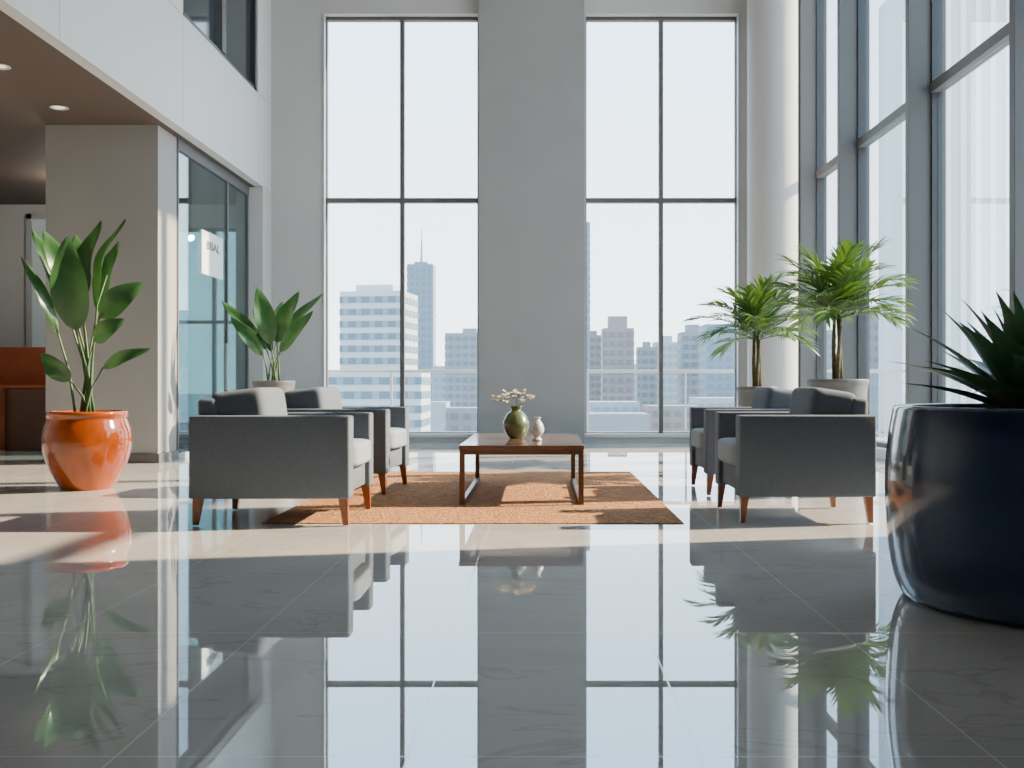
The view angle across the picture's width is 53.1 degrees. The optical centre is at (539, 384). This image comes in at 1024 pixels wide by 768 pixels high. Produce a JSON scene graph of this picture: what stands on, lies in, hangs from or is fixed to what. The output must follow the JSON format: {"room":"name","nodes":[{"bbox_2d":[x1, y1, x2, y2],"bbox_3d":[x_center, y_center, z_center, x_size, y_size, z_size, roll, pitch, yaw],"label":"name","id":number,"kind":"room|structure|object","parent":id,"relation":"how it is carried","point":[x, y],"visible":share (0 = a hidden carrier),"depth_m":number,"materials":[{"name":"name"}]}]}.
{"room":"lobby","nodes":[
{"label":"lobby","id":0,"kind":"room"},
{"bbox_2d":[0,10,253,204],"bbox_3d":[-6.561,-2.830,5.750,5.279,0.200,19.500,0,0,0],"label":"ceiling","id":1,"kind":"structure","parent":0,"point":[40,76],"depth_m":10.04,"materials":[{"name":"brown paint"}]},
{"bbox_2d":[0,63,10,69],"bbox_3d":[-4.620,-2.724,8.750,0.180,0.013,0.180,0,0,0],"label":"recessed light","id":2,"kind":"object","parent":1,"relation":"in","point":[2,66],"visible":1,"depth_m":8.77,"materials":[{"name":"white metal"}]},
{"bbox_2d":[49,105,68,109],"bbox_3d":[-4.720,-2.724,10.050,0.180,0.013,0.180,0,0,0],"label":"recessed light","id":3,"kind":"object","parent":1,"relation":"in","point":[55,107],"visible":1,"depth_m":10.06,"materials":[{"name":"white metal"}]},
{"bbox_2d":[0,0,270,191],"bbox_3d":[-3.860,-4.853,5.240,0.120,4.255,18.480,0,0,0],"label":"wall","id":4,"kind":"structure","parent":0,"point":[147,51],"depth_m":10.65,"materials":[{"name":"grey paint"}]},
{"bbox_2d":[46,125,176,453],"bbox_3d":[-4.600,-0.955,11.025,1.180,3.550,0.550,0,0,0],"label":"column","id":5,"kind":"structure","parent":4,"relation":"attached to","point":[111,175],"depth_m":10.75,"materials":[{"name":"white paint"}]},
{"bbox_2d":[182,0,256,90],"bbox_3d":[-3.860,-5.460,12.350,0.120,3.040,2.900,0,0,0],"label":"window","id":6,"kind":"structure","parent":4,"relation":"in","point":[230,26],"depth_m":12.88,"materials":[{"name":"grey"}]},
{"bbox_2d":[0,187,270,387],"bbox_3d":[-6.500,-0.955,14.875,5.400,3.550,1.650,0,0,0],"label":"wall","id":7,"kind":"structure","parent":0,"point":[12,217],"depth_m":15.50,"materials":[{"name":"white paint"}]},
{"bbox_2d":[26,214,45,346],"bbox_3d":[-7.030,-0.880,15.440,1.420,3.400,0.120,0,0,0],"label":"door","id":8,"kind":"structure","parent":7,"relation":"in","point":[35,316],"depth_m":15.45,"materials":[{"name":"silver metal"}]},
{"bbox_2d":[177,138,248,458],"bbox_3d":[-4.008,-0.955,12.675,0.085,3.550,2.750,0,0,0],"label":"window","id":9,"kind":"structure","parent":7,"relation":"in","point":[212,357],"depth_m":12.27,"materials":[{"name":"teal glass"}]},
{"bbox_2d":[201,229,222,279],"bbox_3d":[-3.994,-1.580,12.480,0.025,0.520,0.800,0,0,0],"label":"door sign","id":10,"kind":"object","parent":9,"relation":"attached to","point":[211,244],"visible":1,"depth_m":12.43,"materials":[{"name":"white"}]},
{"bbox_2d":[0,437,1023,767],"bbox_3d":[-1.350,0.970,6.200,15.700,0.300,20.400,0,0,0],"label":"floor","id":11,"kind":"structure","parent":0,"point":[134,633],"depth_m":3.30,"materials":[{"name":"tile"}]},
{"bbox_2d":[0,347,45,450],"bbox_3d":[-7.375,0.160,13.200,3.250,1.320,0.840,0,0,0],"label":"reception desk","id":12,"kind":"object","parent":11,"relation":"on","point":[22,373],"depth_m":12.90,"materials":[{"name":"brown wood"}]},
{"bbox_2d":[0,385,45,387],"bbox_3d":[-7.375,0.020,13.180,3.250,0.040,0.680,0,0,0],"label":"countertop","id":13,"kind":"structure","parent":12,"relation":"on","point":[1,386],"depth_m":12.84,"materials":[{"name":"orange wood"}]},
{"bbox_2d":[21,219,149,490],"bbox_3d":[-3.597,-0.255,8.091,0.904,2.152,0.664,0,0,-27],"label":"potted plant","id":14,"kind":"object","parent":11,"relation":"on","point":[87,448],"visible":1,"depth_m":7.95,"materials":[{"name":"green plant"}]},
{"bbox_2d":[43,450,178,462],"bbox_3d":[-4.600,0.770,11.025,1.220,0.100,0.590,0,0,0],"label":"baseboard","id":15,"kind":"structure","parent":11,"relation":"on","point":[172,455],"depth_m":10.73,"materials":[{"name":"grey"}]},
{"bbox_2d":[221,287,322,392],"bbox_3d":[-3.008,-0.131,11.521,1.109,1.917,0.518,0,0,-5],"label":"potted plant","id":16,"kind":"object","parent":11,"relation":"on","point":[282,324],"visible":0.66,"depth_m":11.39,"materials":[{"name":"green plant"}]},
{"bbox_2d":[261,471,683,523],"bbox_3d":[-0.398,0.817,7.845,2.495,0.006,3.600,0,0,0],"label":"rug","id":17,"kind":"object","parent":11,"relation":"on","point":[428,497],"visible":0.76,"depth_m":7.15,"materials":[{"name":"carpet"}]},
{"bbox_2d":[189,387,372,524],"bbox_3d":[-1.554,0.414,6.340,0.950,0.799,0.860,0,0,0],"label":"armchair","id":18,"kind":"object","parent":17,"relation":"on","point":[244,443],"visible":1,"depth_m":5.91,"materials":[{"name":"fabric"}]},
{"bbox_2d":[212,387,287,414],"bbox_3d":[-1.781,0.199,6.340,0.356,0.369,0.576,0,0,0],"label":"cushion","id":19,"kind":"object","parent":18,"relation":"on","point":[260,400],"depth_m":6.06,"materials":[{"name":"fabric"}]},
{"bbox_2d":[353,438,370,466],"bbox_3d":[-1.495,0.418,6.340,0.832,0.165,0.576,0,0,0],"label":"seat cushion","id":20,"kind":"object","parent":18,"relation":"on","point":[361,446],"depth_m":6.27,"materials":[{"name":"fabric"}]},
{"bbox_2d":[284,387,408,494],"bbox_3d":[-1.549,0.414,8.029,0.933,0.799,0.860,0,0,4],"label":"armchair","id":21,"kind":"object","parent":17,"relation":"on","point":[390,424],"visible":0.45,"depth_m":7.76,"materials":[{"name":"fabric"}]},
{"bbox_2d":[284,387,341,408],"bbox_3d":[-1.772,0.199,8.045,0.350,0.369,0.576,0,0,4],"label":"cushion","id":22,"kind":"object","parent":21,"relation":"on","point":[315,397],"depth_m":7.77,"materials":[{"name":"fabric"}]},
{"bbox_2d":[390,427,405,448],"bbox_3d":[-1.491,0.418,8.025,0.816,0.165,0.576,0,0,4],"label":"seat cushion","id":23,"kind":"object","parent":21,"relation":"on","point":[397,434],"depth_m":7.93,"materials":[{"name":"fabric"}]},
{"bbox_2d":[459,433,583,504],"bbox_3d":[-0.125,0.612,7.820,0.854,0.405,1.740,0,0,0],"label":"coffee table","id":24,"kind":"object","parent":17,"relation":"on","point":[478,444],"visible":1,"depth_m":6.96,"materials":[{"name":"brown wood"}]},
{"bbox_2d":[503,406,528,438],"bbox_3d":[-0.184,0.286,7.860,0.205,0.250,0.205,0,0,0],"label":"vase","id":25,"kind":"object","parent":24,"relation":"on","point":[515,423],"visible":1,"depth_m":7.79,"materials":[{"name":"green ceramic"}]},
{"bbox_2d":[491,389,534,405],"bbox_3d":[-0.208,0.188,7.822,0.326,0.322,0.294,0,0,17],"label":"flower bouquet","id":26,"kind":"object","parent":25,"relation":"in","point":[518,392],"visible":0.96,"depth_m":7.86,"materials":[{"name":"beige plant"}]},
{"bbox_2d":[530,417,543,440],"bbox_3d":[-0.020,0.323,7.500,0.100,0.174,0.100,0,0,0],"label":"vase","id":27,"kind":"object","parent":24,"relation":"on","point":[537,428],"visible":1,"depth_m":7.47,"materials":[{"name":"white ceramic"}]},
{"bbox_2d":[328,370,883,437],"bbox_3d":[0.750,0.300,16.100,9.300,1.080,0.060,0,0,0],"label":"railing","id":28,"kind":"object","parent":11,"relation":"on","point":[329,371],"visible":0.46,"depth_m":16.07,"materials":[{"name":"white metal"}]},
{"bbox_2d":[689,387,792,494],"bbox_3d":[1.630,0.414,7.960,0.854,0.799,0.860,0,0,0],"label":"armchair","id":29,"kind":"object","parent":11,"relation":"on","point":[765,399],"visible":0.41,"depth_m":7.69,"materials":[{"name":"fabric"}]},
{"bbox_2d":[691,428,703,449],"bbox_3d":[1.577,0.418,7.960,0.747,0.165,0.576,0,0,0],"label":"seat cushion","id":30,"kind":"object","parent":29,"relation":"on","point":[697,434],"depth_m":7.87,"materials":[{"name":"fabric"}]},
{"bbox_2d":[751,387,792,408],"bbox_3d":[1.834,0.199,7.960,0.320,0.369,0.576,0,0,0],"label":"cushion","id":31,"kind":"object","parent":29,"relation":"on","point":[763,397],"depth_m":7.69,"materials":[{"name":"fabric"}]},
{"bbox_2d":[683,273,822,406],"bbox_3d":[2.301,-0.208,10.992,1.553,2.071,1.566,0,0,0],"label":"potted palm","id":32,"kind":"object","parent":11,"relation":"on","point":[751,315],"visible":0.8,"depth_m":10.87,"materials":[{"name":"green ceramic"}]},
{"bbox_2d":[736,386,777,406],"bbox_3d":[2.330,0.422,11.000,0.434,0.811,0.434,0,0,0],"label":"pot","id":33,"kind":"object","parent":32,"relation":"on","point":[744,393],"depth_m":10.87,"materials":[{"name":"grey ceramic"}]},
{"bbox_2d":[715,387,875,522],"bbox_3d":[1.566,0.414,6.440,0.823,0.799,0.860,0,0,0],"label":"armchair","id":34,"kind":"object","parent":11,"relation":"on","point":[825,445],"visible":1,"depth_m":6.01,"materials":[{"name":"fabric"}]},
{"bbox_2d":[718,437,735,465],"bbox_3d":[1.514,0.418,6.440,0.720,0.165,0.576,0,0,0],"label":"seat cushion","id":35,"kind":"object","parent":34,"relation":"on","point":[726,445],"depth_m":6.39,"materials":[{"name":"fabric"}]},
{"bbox_2d":[789,387,855,414],"bbox_3d":[1.762,0.199,6.440,0.309,0.369,0.576,0,0,0],"label":"cushion","id":36,"kind":"object","parent":34,"relation":"on","point":[804,400],"depth_m":6.16,"materials":[{"name":"fabric"}]},
{"bbox_2d":[758,237,921,399],"bbox_3d":[2.780,-0.273,9.514,1.517,2.201,1.553,0,0,0],"label":"potted palm","id":37,"kind":"object","parent":11,"relation":"on","point":[835,286],"visible":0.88,"depth_m":9.31,"materials":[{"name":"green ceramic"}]},
{"bbox_2d":[806,379,868,399],"bbox_3d":[2.760,0.387,9.500,0.565,0.881,0.565,0,0,0],"label":"pot","id":38,"kind":"object","parent":37,"relation":"on","point":[858,387],"depth_m":9.26,"materials":[{"name":"grey ceramic"}]},
{"bbox_2d":[885,291,1023,627],"bbox_3d":[1.955,0.236,3.915,1.234,1.169,1.325,0,0,0],"label":"potted plant","id":39,"kind":"object","parent":11,"relation":"on","point":[954,472],"visible":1,"depth_m":3.58,"materials":[{"name":"green plant"}]},
{"bbox_2d":[271,0,798,442],"bbox_3d":[0.020,-3.080,14.655,7.940,7.800,0.350,0,0,0],"label":"wall","id":40,"kind":"structure","parent":0,"point":[296,25],"depth_m":14.48,"materials":[{"name":"white paint"}]},
{"bbox_2d":[322,13,478,436],"bbox_3d":[-1.965,-2.255,14.565,2.230,5.990,0.250,0,0,0],"label":"window","id":41,"kind":"structure","parent":40,"relation":"in","point":[402,200],"depth_m":14.58,"materials":[{"name":"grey metal"}]},
{"bbox_2d":[479,0,583,443],"bbox_3d":[-0.115,-3.080,14.390,1.470,7.800,0.180,0,0,0],"label":"column","id":42,"kind":"structure","parent":40,"relation":"attached to","point":[531,52],"depth_m":14.30,"materials":[{"name":"grey paint"}]},
{"bbox_2d":[584,13,739,436],"bbox_3d":[1.725,-2.255,14.565,2.210,5.990,0.250,0,0,0],"label":"window","id":43,"kind":"structure","parent":40,"relation":"in","point":[660,200],"depth_m":14.58,"materials":[{"name":"clear glass"},{"name":"grey aluminium"},{"name":"pale stone"}]},
{"bbox_2d":[747,0,797,389],"bbox_3d":[3.200,-3.080,14.100,0.680,7.800,0.680,0,0,0],"label":"column","id":44,"kind":"structure","parent":40,"relation":"attached to","point":[772,25],"depth_m":13.80,"materials":[{"name":"white paint"}]},
{"bbox_3d":[4.855,0.980,5.420,1.490,0.280,18.840,0,0,0],"label":"floor","id":45,"kind":"structure","parent":0,"visible":0},
{"bbox_2d":[886,366,978,437],"bbox_3d":[5.400,0.300,10.450,0.060,1.080,10.900,0,0,0],"label":"railing","id":46,"kind":"object","parent":45,"relation":"on","point":[888,371],"visible":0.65,"depth_m":15.87,"materials":[{"name":"white metal"}]},
{"bbox_3d":[3.875,-3.080,5.240,0.470,7.800,18.480,0,0,0],"label":"wall","id":47,"kind":"structure","parent":0,"visible":0},
{"bbox_2d":[799,0,869,414],"bbox_3d":[3.825,-2.930,13.430,0.370,7.500,1.960,0,0,0],"label":"window","id":48,"kind":"structure","parent":47,"relation":"in","point":[814,168],"depth_m":14.28,"materials":[{"name":"grey metal"}]},
{"bbox_2d":[857,0,945,459],"bbox_3d":[3.825,-2.930,11.280,0.370,7.500,2.340,0,0,0],"label":"window","id":49,"kind":"structure","parent":47,"relation":"in","point":[916,109],"depth_m":10.11,"materials":[{"name":"grey metal"}]},
{"bbox_2d":[930,0,1023,402],"bbox_3d":[3.825,-2.930,8.980,0.370,7.500,2.260,0,0,0],"label":"window","id":50,"kind":"structure","parent":47,"relation":"in","point":[1011,34],"depth_m":8.93,"materials":[{"name":"clear glass"}]},
{"label":"outside","id":51,"kind":"structure","parent":0,"visible":0},
{"bbox_3d":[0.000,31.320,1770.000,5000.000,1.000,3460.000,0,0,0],"label":"ground","id":52,"kind":"structure","parent":51,"visible":0},
{"bbox_2d":[339,284,417,369],"bbox_3d":[-48.340,0.540,309.000,19.038,60.559,18.288,0,0,8],"label":"building","id":53,"kind":"structure","parent":52,"relation":"on","point":[369,323],"depth_m":300.38,"materials":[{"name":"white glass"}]},
{"bbox_2d":[328,373,430,430],"bbox_3d":[-38.296,13.838,240.000,23.391,33.964,20.256,0,0,0],"label":"building","id":54,"kind":"structure","parent":52,"relation":"on","point":[355,389],"depth_m":230.03,"materials":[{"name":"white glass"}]},
{"bbox_2d":[407,228,435,400],"bbox_3d":[-82.031,-38.947,708.887,18.173,139.535,18.173,0,0,0],"label":"building","id":55,"kind":"structure","parent":52,"relation":"on","point":[421,276],"depth_m":699.93,"materials":[{"name":"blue glass"}]},
{"bbox_2d":[432,366,444,400],"bbox_3d":[-63.794,9.380,654.761,9.922,42.880,9.921,0,0,0],"label":"building","id":56,"kind":"structure","parent":52,"relation":"on","point":[438,379],"depth_m":650.02,"materials":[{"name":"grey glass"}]},
{"bbox_2d":[431,401,449,430],"bbox_3d":[-47.988,18.896,429.434,18.867,23.847,18.867,0,0,0],"label":"building","id":57,"kind":"structure","parent":52,"relation":"on","point":[438,408],"depth_m":420.00,"materials":[{"name":"white concrete"}]},
{"bbox_2d":[445,328,476,406],"bbox_3d":[-39.102,-0.309,572.852,26.063,62.258,26.063,0,0,0],"label":"building","id":58,"kind":"structure","parent":52,"relation":"on","point":[460,348],"depth_m":559.95,"materials":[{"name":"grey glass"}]},
{"bbox_2d":[445,407,476,430],"bbox_3d":[-21.592,19.116,338.701,17.722,23.408,17.722,0,0,0],"label":"building","id":59,"kind":"structure","parent":52,"relation":"on","point":[457,418],"depth_m":329.82,"materials":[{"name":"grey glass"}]},
{"bbox_2d":[587,222,589,400],"bbox_3d":[21.191,-33.936,629.082,18.564,129.511,18.564,0,0,0],"label":"building","id":60,"kind":"structure","parent":52,"relation":"on","point":[588,223],"depth_m":619.80,"materials":[{"name":"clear glass"}]},
{"bbox_2d":[590,331,600,400],"bbox_3d":[34.863,-2.692,686.309,13.017,67.023,13.017,0,0,0],"label":"building","id":61,"kind":"structure","parent":52,"relation":"on","point":[595,340],"depth_m":679.73,"materials":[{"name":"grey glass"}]},
{"bbox_2d":[589,401,640,411],"bbox_3d":[30.762,18.896,435.000,20.908,23.847,30.400,0,0,0],"label":"building","id":62,"kind":"structure","parent":52,"relation":"on","point":[594,406],"depth_m":420.00,"materials":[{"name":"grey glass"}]},
{"bbox_2d":[601,316,633,400],"bbox_3d":[38.330,-1.506,507.568,15.497,64.652,15.497,0,0,0],"label":"building","id":63,"kind":"structure","parent":52,"relation":"on","point":[617,340],"depth_m":499.98,"materials":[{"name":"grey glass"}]},
{"bbox_2d":[589,412,649,430],"bbox_3d":[21.240,19.658,310.000,21.973,22.324,20.000,0,0,0],"label":"building","id":64,"kind":"structure","parent":52,"relation":"on","point":[598,421],"depth_m":300.01,"materials":[{"name":"white concrete"}]},
{"bbox_2d":[634,364,635,400],"bbox_3d":[99.463,4.643,1061.000,10.814,52.353,22.560,0,0,0],"label":"building","id":65,"kind":"structure","parent":52,"relation":"on","point":[634,364],"depth_m":1049.83,"materials":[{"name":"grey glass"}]},
{"bbox_2d":[636,342,656,408],"bbox_3d":[58.789,3.519,565.195,10.759,54.601,10.759,0,0,0],"label":"building","id":66,"kind":"structure","parent":52,"relation":"on","point":[646,355],"depth_m":559.95,"materials":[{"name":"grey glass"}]},
{"bbox_2d":[652,336,677,404],"bbox_3d":[77.500,0.392,627.871,16.142,60.855,16.142,0,0,0],"label":"building","id":67,"kind":"structure","parent":52,"relation":"on","point":[670,395],"depth_m":619.96,"materials":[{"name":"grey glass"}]},
{"bbox_2d":[641,405,699,430],"bbox_3d":[49.727,19.306,392.000,19.633,23.027,24.336,0,0,0],"label":"building","id":68,"kind":"structure","parent":52,"relation":"on","point":[673,415],"depth_m":379.99,"materials":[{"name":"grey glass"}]},
{"bbox_2d":[677,325,698,404],"bbox_3d":[78.203,-0.047,526.602,13.563,61.734,13.563,0,0,0],"label":"building","id":69,"kind":"structure","parent":52,"relation":"on","point":[687,356],"depth_m":520.02,"materials":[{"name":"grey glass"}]},
{"bbox_2d":[688,397,733,406],"bbox_3d":[74.219,17.949,415.000,23.838,25.742,30.400,0,0,0],"label":"building","id":70,"kind":"structure","parent":52,"relation":"on","point":[698,401],"depth_m":399.98,"materials":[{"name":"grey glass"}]},
{"bbox_2d":[698,324,733,396],"bbox_3d":[84.902,1.709,470.332,21.000,58.222,21.000,0,0,0],"label":"building","id":71,"kind":"structure","parent":52,"relation":"on","point":[710,384],"depth_m":460.04,"materials":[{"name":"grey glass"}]},
{"bbox_2d":[827,330,831,378],"bbox_3d":[131.719,2.519,487.031,14.423,56.601,14.423,0,0,0],"label":"building","id":72,"kind":"structure","parent":52,"relation":"on","point":[829,332],"depth_m":479.77,"materials":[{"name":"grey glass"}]},
{"bbox_2d":[870,313,877,367],"bbox_3d":[135.352,0.715,407.227,14.789,60.211,14.789,0,0,0],"label":"building","id":73,"kind":"structure","parent":52,"relation":"on","point":[873,323],"depth_m":399.98,"materials":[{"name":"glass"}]},
{"bbox_2d":[870,368,877,436],"bbox_3d":[122.461,12.671,350.000,26.101,36.298,40.320,0,0,0],"label":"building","id":74,"kind":"structure","parent":52,"relation":"on","point":[873,376],"depth_m":335.42,"materials":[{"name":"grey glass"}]},
{"bbox_2d":[878,0,1008,436],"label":"window","id":75,"kind":"structure","parent":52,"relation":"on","point":[977,105],"depth_m":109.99,"materials":[{"name":"white"}]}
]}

